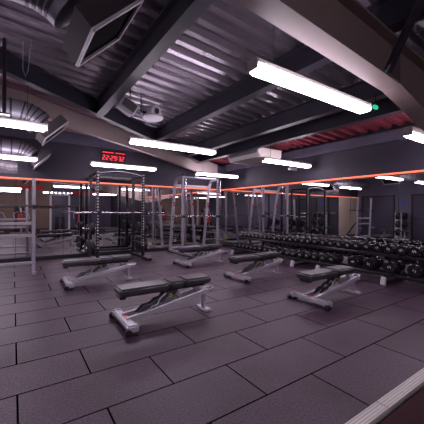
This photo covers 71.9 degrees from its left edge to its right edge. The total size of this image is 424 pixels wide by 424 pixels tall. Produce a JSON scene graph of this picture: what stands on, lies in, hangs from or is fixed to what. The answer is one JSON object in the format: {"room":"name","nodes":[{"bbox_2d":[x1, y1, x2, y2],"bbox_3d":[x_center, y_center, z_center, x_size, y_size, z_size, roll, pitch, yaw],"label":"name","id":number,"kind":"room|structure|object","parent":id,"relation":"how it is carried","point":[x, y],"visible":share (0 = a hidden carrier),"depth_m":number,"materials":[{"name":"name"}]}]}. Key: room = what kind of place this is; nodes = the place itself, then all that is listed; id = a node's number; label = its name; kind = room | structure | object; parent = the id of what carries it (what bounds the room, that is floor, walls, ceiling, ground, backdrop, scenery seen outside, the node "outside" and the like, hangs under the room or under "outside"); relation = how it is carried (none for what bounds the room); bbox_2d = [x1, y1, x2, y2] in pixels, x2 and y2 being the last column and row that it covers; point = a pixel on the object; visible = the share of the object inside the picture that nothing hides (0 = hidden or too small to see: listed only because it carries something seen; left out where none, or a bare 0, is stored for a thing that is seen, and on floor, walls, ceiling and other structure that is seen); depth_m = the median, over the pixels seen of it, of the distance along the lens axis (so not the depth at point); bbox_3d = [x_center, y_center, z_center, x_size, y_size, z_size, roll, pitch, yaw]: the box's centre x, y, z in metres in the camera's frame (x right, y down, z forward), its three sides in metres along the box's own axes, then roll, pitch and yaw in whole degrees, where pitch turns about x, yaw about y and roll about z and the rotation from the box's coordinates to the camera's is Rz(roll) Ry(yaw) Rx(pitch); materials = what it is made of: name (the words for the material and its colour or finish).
{"room":"gym","nodes":[
{"label":"gym","id":0,"kind":"room"},
{"bbox_2d":[0,126,142,152],"bbox_3d":[-3.558,-2.162,8.438,9.400,0.500,0.039,0,0,-34],"label":"beam","id":1,"kind":"structure","parent":0,"point":[64,136],"depth_m":8.16,"materials":[{"name":"grey metal"}]},
{"bbox_2d":[0,48,199,161],"bbox_3d":[-2.356,-2.045,5.438,0.130,0.844,9.184,0,0,25],"label":"beam","id":2,"kind":"structure","parent":0,"point":[39,79],"depth_m":5.14,"materials":[{"name":"metal"}]},
{"bbox_2d":[0,85,217,178],"bbox_3d":[-2.683,-1.833,6.902,0.126,1.260,9.415,0,0,37],"label":"beam","id":3,"kind":"structure","parent":0,"point":[80,123],"depth_m":6.96,"materials":[{"name":"paint"}]},
{"bbox_2d":[217,165,227,173],"bbox_3d":[0.304,-1.504,10.873,0.470,0.380,0.330,0,0,-34],"label":"bracket","id":4,"kind":"object","parent":3,"relation":"attached to","point":[220,169],"visible":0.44,"depth_m":10.73,"materials":[{"name":"metal"}]},
{"bbox_2d":[0,135,222,258],"bbox_3d":[-3.572,-0.563,8.555,9.820,3.700,0.150,0,0,-34],"label":"wall","id":5,"kind":"structure","parent":0,"point":[66,161],"depth_m":8.49,"materials":[{"name":"paint"}]},
{"bbox_2d":[0,179,15,258],"bbox_3d":[-5.464,0.176,7.170,1.074,1.996,0.010,0,0,-34],"label":"wall mirror","id":6,"kind":"object","parent":5,"relation":"attached to","point":[7,187],"visible":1,"depth_m":7.38,"materials":[{"name":"clear glass"}]},
{"bbox_2d":[0,159,17,173],"bbox_3d":[-5.418,-1.311,7.184,1.060,0.660,0.028,0,0,-34],"label":"print","id":7,"kind":"object","parent":5,"relation":"attached to","point":[6,165],"visible":0.57,"depth_m":7.37},
{"bbox_2d":[16,180,62,257],"bbox_3d":[-4.567,0.180,7.781,1.084,1.996,0.010,0,0,-34],"label":"wall mirror","id":8,"kind":"object","parent":5,"relation":"attached to","point":[49,220],"visible":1,"depth_m":7.79,"materials":[{"name":"clear glass"}]},
{"bbox_2d":[63,183,103,254],"bbox_3d":[-3.666,0.184,8.395,1.084,1.996,0.010,0,0,-34],"label":"wall mirror","id":9,"kind":"object","parent":5,"relation":"attached to","point":[75,236],"visible":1,"depth_m":8.31,"materials":[{"name":"clear glass"}]},
{"bbox_2d":[0,247,176,262],"bbox_3d":[-3.533,1.238,8.485,9.520,0.100,0.030,0,0,-34],"label":"baseboard","id":10,"kind":"structure","parent":5,"relation":"attached to","point":[10,260],"depth_m":8.21,"materials":[{"name":"black"}]},
{"bbox_2d":[0,176,221,189],"bbox_3d":[-2.759,-0.855,9.001,7.625,0.036,0.025,0,0,-34],"label":"led strip","id":11,"kind":"object","parent":5,"relation":"attached to","point":[0,176],"visible":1,"depth_m":8.51,"materials":[{"name":"orange plastic"}]},
{"bbox_2d":[101,150,124,163],"bbox_3d":[-2.978,-1.665,8.827,0.720,0.330,0.057,0,0,-34],"label":"digital clock","id":12,"kind":"object","parent":5,"relation":"attached to","point":[106,156],"visible":1,"depth_m":8.79,"materials":[{"name":"red"}]},
{"bbox_2d":[104,185,138,251],"bbox_3d":[-2.765,0.188,9.008,1.084,1.996,0.010,0,0,-34],"label":"wall mirror","id":13,"kind":"object","parent":5,"relation":"attached to","point":[117,226],"visible":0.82,"depth_m":8.94,"materials":[{"name":"clear glass"}]},
{"bbox_2d":[139,187,170,248],"bbox_3d":[-1.864,0.192,9.621,1.084,1.996,0.010,0,0,-34],"label":"wall mirror","id":14,"kind":"object","parent":5,"relation":"attached to","point":[156,199],"visible":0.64,"depth_m":9.66,"materials":[{"name":"clear glass"}]},
{"bbox_2d":[170,188,197,246],"bbox_3d":[-0.963,0.197,10.235,1.084,1.996,0.010,0,0,-34],"label":"wall mirror","id":15,"kind":"object","parent":5,"relation":"attached to","point":[191,195],"visible":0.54,"depth_m":10.30,"materials":[{"name":"clear glass"}]},
{"bbox_2d":[198,190,221,244],"bbox_3d":[-0.062,0.201,10.848,1.084,1.996,0.010,0,0,-34],"label":"wall mirror","id":16,"kind":"object","parent":5,"relation":"attached to","point":[202,194],"visible":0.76,"depth_m":10.82,"materials":[{"name":"clear glass"}]},
{"bbox_2d":[95,0,215,115],"bbox_3d":[1.302,-1.996,0.571,0.150,0.300,12.500,0,0,-34],"label":"beam","id":17,"kind":"structure","parent":0,"point":[177,16],"depth_m":3.48,"materials":[{"name":"metal"}]},
{"bbox_2d":[0,246,423,423],"bbox_3d":[-1.299,1.339,5.204,9.520,0.060,7.970,0,0,-34],"label":"floor","id":18,"kind":"structure","parent":0,"point":[261,355],"depth_m":2.85,"materials":[{"name":"rubber"}]},
{"bbox_2d":[0,178,35,274],"bbox_3d":[-4.388,0.286,6.069,1.220,1.999,0.970,0,0,-34],"label":"rack","id":19,"kind":"object","parent":18,"relation":"on","point":[31,264],"visible":1,"depth_m":6.12,"materials":[{"name":"silver metal"}]},
{"bbox_2d":[0,205,76,207],"bbox_3d":[-4.003,-0.124,5.845,2.400,0.080,0.080,0,0,-34],"label":"barbell","id":20,"kind":"object","parent":19,"relation":"on","point":[55,206],"visible":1,"depth_m":6.20,"materials":[{"name":"grey metal"}]},
{"bbox_2d":[60,254,135,290],"bbox_3d":[-2.065,1.070,5.455,1.322,0.468,0.704,0,0,-33],"label":"weight bench","id":21,"kind":"object","parent":18,"relation":"on","point":[102,261],"visible":1,"depth_m":5.35,"materials":[{"name":"silver metal"}]},
{"bbox_2d":[82,171,151,260],"bbox_3d":[-2.553,0.100,8.031,1.700,2.389,1.490,0,0,-34],"label":"power rack","id":22,"kind":"object","parent":18,"relation":"on","point":[96,175],"visible":0.95,"depth_m":8.18,"materials":[{"name":"black metal"}]},
{"bbox_2d":[88,240,92,254],"bbox_3d":[-3.180,0.932,7.640,0.058,0.380,0.380,0,0,-34],"label":"weight plate","id":23,"kind":"object","parent":22,"relation":"attached to","point":[90,245],"visible":0.98,"depth_m":7.54,"materials":[{"name":"black"}]},
{"bbox_2d":[74,211,163,213],"bbox_3d":[-2.364,0.022,7.754,2.360,0.080,0.080,0,0,-34],"label":"barbell","id":24,"kind":"object","parent":22,"relation":"on","point":[92,212],"visible":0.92,"depth_m":7.66,"materials":[{"name":"silver metal"}]},
{"bbox_2d":[108,273,213,337],"bbox_3d":[-0.538,1.084,3.694,1.322,0.468,0.704,0,0,-33],"label":"weight bench","id":25,"kind":"object","parent":18,"relation":"on","point":[169,296],"visible":1,"depth_m":3.57,"materials":[{"name":"silver metal"}]},
{"bbox_2d":[168,173,228,256],"bbox_3d":[-0.448,0.070,9.434,2.100,2.470,1.420,0,0,-34],"label":"machine","id":26,"kind":"object","parent":18,"relation":"on","point":[182,176],"visible":0.81,"depth_m":9.46,"materials":[{"name":"grey paint"}]},
{"bbox_2d":[173,244,223,267],"bbox_3d":[-0.239,1.077,7.430,1.322,0.468,0.704,0,0,-34],"label":"weight bench","id":27,"kind":"object","parent":18,"relation":"on","point":[201,249],"visible":1,"depth_m":7.31,"materials":[{"name":"silver metal"}]},
{"bbox_2d":[223,251,282,283],"bbox_3d":[0.953,1.088,5.992,1.369,0.468,0.704,0,0,-33],"label":"weight bench","id":28,"kind":"object","parent":18,"relation":"on","point":[259,264],"visible":1,"depth_m":5.87,"materials":[{"name":"black leather"}]},
{"bbox_2d":[230,237,313,266],"bbox_3d":[1.624,1.038,8.263,0.926,0.571,2.580,0,0,-34],"label":"dumbbell rack","id":29,"kind":"object","parent":18,"relation":"on","point":[292,264],"visible":0.7,"depth_m":7.85,"materials":[{"name":"black metal"}]},
{"bbox_2d":[232,247,299,259],"bbox_3d":[1.362,1.124,8.085,0.070,0.030,2.580,0,0,-34],"label":"tray","id":30,"kind":"object","parent":29,"relation":"on","point":[286,257],"depth_m":8.20,"materials":[{"name":"black metal"}]},
{"bbox_2d":[244,237,306,245],"bbox_3d":[1.595,0.805,8.241,0.070,0.030,2.580,0,0,-34],"label":"tray","id":31,"kind":"object","parent":29,"relation":"on","point":[289,243],"depth_m":7.92,"materials":[{"name":"black metal"}]},
{"bbox_2d":[290,249,301,256],"bbox_3d":[2.105,1.022,7.278,0.315,0.183,0.183,0,0,-37],"label":"dumbbell","id":32,"kind":"object","parent":29,"relation":"on","point":[293,253],"visible":0.6,"depth_m":7.19,"materials":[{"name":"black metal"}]},
{"bbox_2d":[297,250,308,257],"bbox_3d":[2.222,1.023,7.106,0.315,0.183,0.184,0,0,-36],"label":"dumbbell","id":33,"kind":"object","parent":29,"relation":"on","point":[300,254],"visible":0.73,"depth_m":7.01,"materials":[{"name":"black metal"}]},
{"bbox_2d":[287,265,361,310],"bbox_3d":[1.878,1.101,4.535,1.379,0.460,0.704,0,0,-33],"label":"weight bench","id":34,"kind":"object","parent":18,"relation":"on","point":[334,273],"visible":1,"depth_m":4.38,"materials":[{"name":"silver metal"}]},
{"bbox_2d":[299,244,407,285],"bbox_3d":[2.953,1.051,6.312,0.926,0.571,2.060,0,0,-34],"label":"dumbbell rack","id":35,"kind":"object","parent":18,"relation":"on","point":[383,281],"visible":0.69,"depth_m":5.82,"materials":[{"name":"black metal"},{"name":"black rubber"},{"name":"chrome"}]},
{"bbox_2d":[303,251,316,259],"bbox_3d":[2.339,1.024,6.934,0.315,0.182,0.184,0,0,-32],"label":"dumbbell","id":36,"kind":"object","parent":35,"relation":"on","point":[307,255],"visible":0.66,"depth_m":6.84,"materials":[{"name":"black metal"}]},
{"bbox_2d":[311,252,323,260],"bbox_3d":[2.457,1.025,6.762,0.315,0.184,0.183,0,0,-32],"label":"dumbbell","id":37,"kind":"object","parent":35,"relation":"on","point":[314,256],"visible":0.71,"depth_m":6.66,"materials":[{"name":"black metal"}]},
{"bbox_2d":[312,237,323,244],"bbox_3d":[2.574,0.705,7.053,0.315,0.184,0.181,0,-1,-32],"label":"dumbbell","id":38,"kind":"object","parent":35,"relation":"on","point":[315,241],"visible":0.65,"depth_m":6.97,"materials":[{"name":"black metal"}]},
{"bbox_2d":[318,252,331,261],"bbox_3d":[2.574,1.020,6.590,0.333,0.195,0.196,0,0,-37],"label":"dumbbell","id":39,"kind":"object","parent":35,"relation":"on","point":[322,257],"visible":0.77,"depth_m":6.50,"materials":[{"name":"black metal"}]},
{"bbox_2d":[319,238,330,245],"bbox_3d":[2.689,0.706,6.885,0.315,0.183,0.183,0,0,-36],"label":"dumbbell","id":40,"kind":"object","parent":35,"relation":"on","point":[323,242],"visible":0.68,"depth_m":6.79,"materials":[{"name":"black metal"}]},
{"bbox_2d":[327,239,339,246],"bbox_3d":[2.803,0.707,6.717,0.315,0.184,0.182,0,0,-33],"label":"dumbbell","id":41,"kind":"object","parent":35,"relation":"on","point":[330,242],"visible":0.7,"depth_m":6.62,"materials":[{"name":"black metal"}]},
{"bbox_2d":[327,254,343,263],"bbox_3d":[2.703,1.021,6.400,0.333,0.193,0.196,0,0,-31],"label":"dumbbell","id":42,"kind":"object","parent":35,"relation":"on","point":[338,258],"visible":1,"depth_m":6.36,"materials":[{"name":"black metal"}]},
{"bbox_2d":[335,239,347,247],"bbox_3d":[2.917,0.708,6.549,0.315,0.184,0.183,0,0,-35],"label":"dumbbell","id":43,"kind":"object","parent":35,"relation":"on","point":[338,243],"visible":0.6,"depth_m":6.45,"materials":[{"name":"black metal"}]},
{"bbox_2d":[301,259,393,275],"bbox_3d":[2.690,1.137,6.134,0.070,0.030,2.060,0,0,-34],"label":"tray","id":44,"kind":"object","parent":35,"relation":"on","point":[302,260],"depth_m":5.74,"materials":[{"name":"black metal"}]},
{"bbox_2d":[343,240,355,248],"bbox_3d":[3.031,0.710,6.382,0.315,0.184,0.182,0,0,-36],"label":"dumbbell","id":45,"kind":"object","parent":35,"relation":"on","point":[347,244],"visible":0.63,"depth_m":6.28,"materials":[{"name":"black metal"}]},
{"bbox_2d":[348,255,366,266],"bbox_3d":[2.997,1.004,6.003,0.373,0.235,0.236,0,0,-32],"label":"dumbbell","id":46,"kind":"object","parent":35,"relation":"on","point":[353,261],"visible":0.88,"depth_m":5.91,"materials":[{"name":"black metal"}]},
{"bbox_2d":[352,240,366,249],"bbox_3d":[3.146,0.705,6.214,0.333,0.196,0.193,0,1,-34],"label":"dumbbell","id":47,"kind":"object","parent":35,"relation":"on","point":[356,245],"visible":0.76,"depth_m":6.11,"materials":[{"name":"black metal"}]},
{"bbox_2d":[318,260,401,273],"bbox_3d":[2.954,1.138,6.314,0.070,0.030,2.060,0,0,-34],"label":"tray","id":48,"kind":"object","parent":35,"relation":"on","point":[378,269],"depth_m":6.02,"materials":[{"name":"black metal"}]},
{"bbox_2d":[317,244,407,255],"bbox_3d":[3.155,0.819,6.448,0.070,0.030,2.060,0,0,-34],"label":"tray","id":49,"kind":"object","parent":35,"relation":"on","point":[319,244],"depth_m":6.29,"materials":[{"name":"black metal"}]},
{"bbox_2d":[362,241,376,250],"bbox_3d":[3.267,0.706,6.036,0.333,0.195,0.195,0,0,-34],"label":"dumbbell","id":50,"kind":"object","parent":35,"relation":"on","point":[366,246],"visible":0.7,"depth_m":5.94,"materials":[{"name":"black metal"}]},
{"bbox_2d":[363,256,383,269],"bbox_3d":[3.172,1.006,5.747,0.373,0.236,0.235,0,0,-33],"label":"dumbbell","id":51,"kind":"object","parent":35,"relation":"on","point":[377,262],"visible":0.98,"depth_m":5.67,"materials":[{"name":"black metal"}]},
{"bbox_2d":[372,242,387,252],"bbox_3d":[3.388,0.707,5.858,0.333,0.196,0.193,0,0,-33],"label":"dumbbell","id":52,"kind":"object","parent":35,"relation":"on","point":[377,247],"visible":0.77,"depth_m":5.77,"materials":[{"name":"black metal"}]},
{"bbox_2d":[383,243,399,253],"bbox_3d":[3.509,0.708,5.681,0.333,0.196,0.194,0,0,-32],"label":"dumbbell","id":53,"kind":"object","parent":35,"relation":"on","point":[388,248],"visible":0.83,"depth_m":5.59,"materials":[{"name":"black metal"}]},
{"bbox_2d":[383,259,405,273],"bbox_3d":[3.385,1.008,5.433,0.373,0.234,0.236,0,0,-32],"label":"dumbbell","id":54,"kind":"object","parent":35,"relation":"on","point":[397,265],"visible":1,"depth_m":5.36,"materials":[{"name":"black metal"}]},
{"bbox_2d":[395,244,411,255],"bbox_3d":[3.630,0.709,5.503,0.333,0.195,0.196,0,0,-35],"label":"dumbbell","id":55,"kind":"object","parent":35,"relation":"on","point":[401,250],"visible":0.8,"depth_m":5.41,"materials":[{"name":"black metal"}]},
{"bbox_2d":[345,402,387,423],"bbox_3d":[0.756,1.350,1.724,0.992,0.062,0.085,0,0,-34],"label":"trim","id":56,"kind":"structure","parent":18,"relation":"attached to","point":[375,412],"depth_m":1.91,"materials":[{"name":"silver metal"}]},
{"bbox_2d":[377,387,423,423],"bbox_3d":[0.976,1.377,1.862,9.520,0.030,0.115,0,0,-34],"label":"trim","id":57,"kind":"structure","parent":18,"relation":"attached to","point":[422,387],"depth_m":2.06,"materials":[{"name":"black metal"}]},
{"bbox_2d":[377,368,423,413],"bbox_3d":[1.582,1.353,2.287,0.992,0.062,0.085,0,0,-34],"label":"trim","id":58,"kind":"structure","parent":18,"relation":"attached to","point":[405,390],"depth_m":2.15,"materials":[{"name":"silver metal"}]},
{"bbox_2d":[394,255,423,282],"bbox_3d":[4.123,1.062,4.593,0.926,0.571,2.020,0,0,-34],"label":"dumbbell rack","id":59,"kind":"object","parent":18,"relation":"on","point":[419,258],"visible":0.95,"depth_m":5.14,"materials":[{"name":"black metal"}]},
{"bbox_2d":[395,275,423,279],"bbox_3d":[3.861,1.148,4.415,0.070,0.030,2.020,0,0,-34],"label":"tray","id":60,"kind":"object","parent":59,"relation":"on","point":[396,276],"depth_m":5.07,"materials":[{"name":"black metal"}]},
{"bbox_2d":[407,262,423,277],"bbox_3d":[3.611,1.010,5.103,0.373,0.234,0.236,0,0,-34],"label":"dumbbell","id":61,"kind":"object","parent":59,"relation":"on","point":[416,270],"visible":1,"depth_m":5.00,"materials":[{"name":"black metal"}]},
{"bbox_2d":[408,245,423,256],"bbox_3d":[3.751,0.711,5.325,0.333,0.194,0.196,0,0,-34],"label":"dumbbell","id":62,"kind":"object","parent":59,"relation":"on","point":[414,251],"visible":0.97,"depth_m":5.24,"materials":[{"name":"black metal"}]},
{"bbox_2d":[0,0,423,144],"bbox_3d":[0.203,-2.215,1.636,7.960,0.632,15.500,0,0,-34],"label":"ceiling","id":63,"kind":"structure","parent":0,"point":[214,53],"depth_m":4.21,"materials":[{"name":"grey metal"}]},
{"bbox_2d":[0,37,9,116],"bbox_3d":[-2.728,-1.780,3.841,0.120,1.007,0.120,0,0,-34],"label":"rod","id":64,"kind":"object","parent":63,"relation":"hanging from","point":[4,46],"visible":1,"depth_m":3.82,"materials":[{"name":"black metal"}]},
{"bbox_2d":[0,153,37,160],"bbox_3d":[-4.830,-1.786,6.378,1.784,1.185,0.150,0,0,-34],"label":"ceiling light","id":65,"kind":"object","parent":63,"relation":"hanging from","point":[2,155],"visible":0.94,"depth_m":6.63,"materials":[{"name":"grey plastic"}]},
{"bbox_2d":[0,56,48,131],"bbox_3d":[-3.124,-1.771,3.765,1.784,1.189,0.150,0,0,-34],"label":"ceiling light","id":66,"kind":"object","parent":63,"relation":"hanging from","point":[4,121],"visible":1,"depth_m":4.08,"materials":[{"name":"grey plastic"}]},
{"bbox_2d":[0,120,45,131],"bbox_3d":[-3.128,-1.206,3.766,1.720,0.058,0.150,0,0,-34],"label":"diffuser","id":67,"kind":"object","parent":66,"relation":"attached to","point":[19,124],"depth_m":4.06,"materials":[{"name":"white plastic"}]},
{"bbox_2d":[22,42,31,76],"bbox_3d":[-2.462,-2.022,3.888,0.102,0.466,0.031,0,0,-34],"label":"hanging cable","id":68,"kind":"object","parent":63,"relation":"hanging from","point":[22,42],"visible":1,"depth_m":3.89,"materials":[{"name":"grey paint"}]},
{"bbox_2d":[90,154,156,170],"bbox_3d":[-2.341,-1.672,7.892,1.784,0.981,0.150,0,0,-34],"label":"ceiling light","id":69,"kind":"object","parent":63,"relation":"hanging from","point":[93,163],"visible":0.93,"depth_m":7.82,"materials":[{"name":"grey plastic"}]},
{"bbox_2d":[91,163,155,170],"bbox_3d":[-2.344,-1.210,7.893,1.720,0.058,0.150,0,0,-34],"label":"diffuser","id":70,"kind":"object","parent":69,"relation":"attached to","point":[115,165],"depth_m":7.85,"materials":[{"name":"white plastic"}]},
{"bbox_2d":[116,89,138,116],"bbox_3d":[-1.458,-1.899,5.032,0.369,0.509,0.310,0,0,-34],"label":"ceiling speaker","id":71,"kind":"object","parent":63,"relation":"hanging from","point":[125,104],"visible":0.88,"depth_m":4.93,"materials":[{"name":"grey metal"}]},
{"bbox_2d":[122,97,137,112],"bbox_3d":[-1.383,-1.800,4.922,0.268,0.226,0.042,0,0,-34],"label":"speaker grille","id":72,"kind":"object","parent":71,"relation":"attached to","point":[128,105],"depth_m":4.92,"materials":[{"name":"grey paint"}]},
{"bbox_2d":[140,94,162,121],"bbox_3d":[-1.115,-1.911,5.416,0.400,0.451,0.385,0,0,20],"label":"projector","id":73,"kind":"object","parent":63,"relation":"hanging from","point":[152,113],"visible":0.99,"depth_m":5.28,"materials":[{"name":"grey plastic"}]},
{"bbox_2d":[128,88,216,154],"bbox_3d":[-0.670,-1.656,5.437,1.784,0.981,0.150,0,0,-34],"label":"ceiling light","id":74,"kind":"object","parent":63,"relation":"hanging from","point":[132,140],"visible":0.96,"depth_m":5.32,"materials":[{"name":"grey plastic"}]},
{"bbox_2d":[129,139,214,154],"bbox_3d":[-0.673,-1.194,5.438,1.720,0.058,0.150,0,0,-34],"label":"diffuser","id":75,"kind":"object","parent":74,"relation":"attached to","point":[145,142],"depth_m":5.35,"materials":[{"name":"white plastic"}]},
{"bbox_2d":[247,25,371,113],"bbox_3d":[1.063,-1.639,2.891,1.784,0.981,0.150,0,0,-34],"label":"ceiling light","id":76,"kind":"object","parent":63,"relation":"hanging from","point":[258,67],"visible":0.94,"depth_m":2.71,"materials":[{"name":"grey plastic"}]},
{"bbox_2d":[250,63,370,113],"bbox_3d":[1.061,-1.177,2.892,1.720,0.058,0.150,0,0,-34],"label":"diffuser","id":77,"kind":"object","parent":76,"relation":"attached to","point":[265,71],"depth_m":2.74,"materials":[{"name":"white plastic"}]},
{"bbox_2d":[155,0,423,140],"bbox_3d":[2.352,-1.881,1.854,0.150,0.300,13.438,0,0,-34],"label":"beam","id":78,"kind":"structure","parent":0,"point":[302,60],"depth_m":4.20,"materials":[{"name":"metal"}]},
{"bbox_2d":[196,97,402,162],"bbox_3d":[3.487,-1.734,3.881,0.150,0.300,15.510,0,0,-34],"label":"beam","id":79,"kind":"structure","parent":0,"point":[386,107],"depth_m":6.01,"materials":[{"name":"metal"}]},
{"bbox_2d":[185,58,423,156],"bbox_3d":[3.249,-1.783,2.951,0.150,0.300,14.241,0,0,-34],"label":"beam","id":80,"kind":"structure","parent":0,"point":[315,108],"depth_m":5.57,"materials":[{"name":"metal"}]},
{"bbox_2d":[209,112,414,163],"bbox_3d":[4.135,-1.863,4.316,1.560,0.184,15.500,0,0,-34],"label":"ceiling","id":81,"kind":"structure","parent":0,"point":[399,119],"depth_m":6.77,"materials":[{"name":"red metal"}]},
{"bbox_2d":[195,171,237,177],"bbox_3d":[0.187,-1.552,9.614,1.684,0.765,0.150,0,0,-34],"label":"ceiling light","id":82,"kind":"object","parent":81,"relation":"hanging from","point":[196,172],"visible":0.94,"depth_m":9.52,"materials":[{"name":"grey plastic"}]},
{"bbox_2d":[196,173,236,177],"bbox_3d":[0.185,-1.199,9.615,1.620,0.058,0.150,0,0,-34],"label":"diffuser","id":83,"kind":"object","parent":82,"relation":"attached to","point":[205,174],"depth_m":9.60,"materials":[{"name":"white plastic"}]},
{"bbox_2d":[228,148,280,164],"bbox_3d":[1.180,-1.665,8.257,0.848,0.470,1.280,0,0,-34],"label":"air conditioner","id":84,"kind":"object","parent":81,"relation":"hanging from","point":[253,156],"visible":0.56,"depth_m":7.90,"materials":[{"name":"white plastic"}]},
{"bbox_2d":[232,157,262,164],"bbox_3d":[1.154,-1.437,8.247,0.660,0.013,1.050,0,0,-34],"label":"grille","id":85,"kind":"object","parent":84,"relation":"attached to","point":[245,160],"depth_m":8.27,"materials":[{"name":"grey metal"}]},
{"bbox_2d":[261,132,310,167],"bbox_3d":[1.859,-1.536,7.159,1.684,0.765,0.150,0,0,-34],"label":"ceiling light","id":86,"kind":"object","parent":81,"relation":"hanging from","point":[264,159],"visible":0.98,"depth_m":6.98,"materials":[{"name":"grey plastic"}]},
{"bbox_2d":[263,159,310,167],"bbox_3d":[1.857,-1.183,7.160,1.620,0.058,0.150,0,0,-34],"label":"diffuser","id":87,"kind":"object","parent":86,"relation":"attached to","point":[276,161],"depth_m":7.10,"materials":[{"name":"white plastic"}]},
{"bbox_2d":[404,126,423,142],"bbox_3d":[3.623,-1.513,4.852,1.644,0.752,0.150,0,0,-34],"label":"ceiling light","id":88,"kind":"object","parent":81,"relation":"hanging from","point":[411,132],"visible":0.9,"depth_m":4.43,"materials":[{"name":"grey plastic"}]},
{"bbox_2d":[404,132,423,142],"bbox_3d":[3.621,-1.166,4.853,1.580,0.058,0.150,0,0,-34],"label":"diffuser","id":89,"kind":"object","parent":88,"relation":"attached to","point":[417,136],"depth_m":4.47,"materials":[{"name":"white plastic"}]},
{"bbox_2d":[223,125,420,170],"bbox_3d":[4.726,-1.587,4.725,0.119,0.230,15.509,0,0,-34],"label":"beam","id":90,"kind":"structure","parent":0,"point":[393,135],"depth_m":7.00,"materials":[{"name":"grey metal"}]},
{"bbox_2d":[222,121,423,263],"bbox_3d":[4.831,-0.502,4.804,0.150,3.700,15.510,0,0,-34],"label":"wall","id":91,"kind":"structure","parent":0,"point":[407,154],"depth_m":7.07,"materials":[{"name":"paint"}]},
{"bbox_2d":[222,190,237,244],"bbox_3d":[0.659,0.205,10.776,0.010,1.996,0.904,0,0,-34],"label":"wall mirror","id":92,"kind":"object","parent":91,"relation":"attached to","point":[230,198],"visible":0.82,"depth_m":10.74,"materials":[{"name":"clear glass"}]},
{"bbox_2d":[238,188,257,244],"bbox_3d":[1.211,0.211,9.966,0.010,1.996,1.044,0,0,-34],"label":"wall mirror","id":93,"kind":"object","parent":91,"relation":"attached to","point":[247,198],"visible":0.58,"depth_m":9.96,"materials":[{"name":"clear glass"}]},
{"bbox_2d":[258,186,282,247],"bbox_3d":[1.802,0.216,9.098,0.010,1.996,1.044,0,0,-34],"label":"wall mirror","id":94,"kind":"object","parent":91,"relation":"attached to","point":[270,199],"visible":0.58,"depth_m":9.07,"materials":[{"name":"clear glass"}]},
{"bbox_2d":[283,183,312,251],"bbox_3d":[2.393,0.222,8.230,0.010,1.996,1.044,0,0,-34],"label":"wall mirror","id":95,"kind":"object","parent":91,"relation":"attached to","point":[298,198],"visible":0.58,"depth_m":8.19,"materials":[{"name":"clear glass"}]},
{"bbox_2d":[222,244,423,278],"bbox_3d":[4.754,1.298,4.745,0.030,0.100,15.480,0,0,-34],"label":"baseboard","id":96,"kind":"structure","parent":91,"relation":"attached to","point":[224,245],"depth_m":7.60,"materials":[{"name":"black"}]},
{"bbox_2d":[223,170,423,189],"bbox_3d":[2.940,-0.816,7.428,0.025,0.036,8.980,0,0,-34],"label":"led strip","id":97,"kind":"object","parent":91,"relation":"attached to","point":[416,170],"visible":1,"depth_m":7.17,"materials":[{"name":"orange plastic"}]},
{"bbox_2d":[313,180,350,262],"bbox_3d":[2.984,0.228,7.362,0.010,1.996,1.044,0,0,-34],"label":"wall mirror","id":98,"kind":"object","parent":91,"relation":"attached to","point":[331,200],"visible":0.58,"depth_m":7.31,"materials":[{"name":"clear glass"}]},
{"bbox_2d":[350,175,398,268],"bbox_3d":[3.575,0.234,6.495,0.010,1.996,1.044,0,0,-34],"label":"wall mirror","id":99,"kind":"object","parent":91,"relation":"attached to","point":[374,206],"visible":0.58,"depth_m":6.45,"materials":[{"name":"clear glass"}]},
{"bbox_2d":[399,173,423,272],"bbox_3d":[4.166,0.239,5.627,0.010,1.996,1.044,0,0,-34],"label":"wall mirror","id":100,"kind":"object","parent":91,"relation":"attached to","point":[411,186],"visible":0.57,"depth_m":5.86,"materials":[{"name":"clear glass"}]},
{"bbox_2d":[234,0,423,130],"bbox_3d":[0.730,-1.313,2.242,9.520,1.681,0.190,0,0,-34],"label":"beam","id":101,"kind":"structure","parent":0,"point":[345,32],"depth_m":2.58,"materials":[{"name":"beige paint"}]},
{"bbox_2d":[383,0,423,72],"bbox_3d":[1.659,-1.596,2.425,0.060,0.641,0.607,0,0,-7],"label":"beam","id":102,"kind":"structure","parent":101,"relation":"attached to","point":[418,5],"depth_m":2.49,"materials":[{"name":"metal"}]},
{"bbox_2d":[379,388,423,423],"bbox_3d":[3.098,1.384,-1.254,9.520,0.056,7.425,0,0,-34],"label":"floor","id":103,"kind":"structure","parent":0,"point":[411,411],"depth_m":1.94,"materials":[{"name":"red"}]},
{"bbox_3d":[-3.162,-0.638,-0.639,0.150,3.900,15.510,0,0,-34],"label":"wall","id":104,"kind":"structure","parent":0,"visible":0},
{"bbox_2d":[0,138,50,169],"bbox_3d":[-5.699,-1.430,6.514,3.661,0.660,0.604,0,0,-34],"label":"air duct","id":105,"kind":"object","parent":104,"relation":"attached to","point":[7,146],"visible":0.71,"depth_m":7.05,"materials":[{"name":"metal"}]},
{"bbox_2d":[0,96,68,145],"bbox_3d":[-4.095,-1.515,4.158,3.661,0.660,0.604,0,0,-34],"label":"air duct","id":106,"kind":"object","parent":104,"relation":"attached to","point":[17,108],"visible":0.67,"depth_m":4.75,"materials":[{"name":"metal"}]},
{"bbox_2d":[9,0,143,66],"bbox_3d":[-2.170,-1.526,1.331,3.661,0.660,0.604,0,0,-34],"label":"air duct","id":107,"kind":"object","parent":104,"relation":"attached to","point":[94,26],"visible":1,"depth_m":2.05,"materials":[{"name":"metal"}]},
{"bbox_2d":[83,9,131,57],"bbox_3d":[-0.819,-1.385,2.252,0.318,0.318,0.560,0,0,-34],"label":"grille","id":108,"kind":"object","parent":107,"relation":"attached to","point":[109,33],"depth_m":2.25,"materials":[{"name":"black metal"}]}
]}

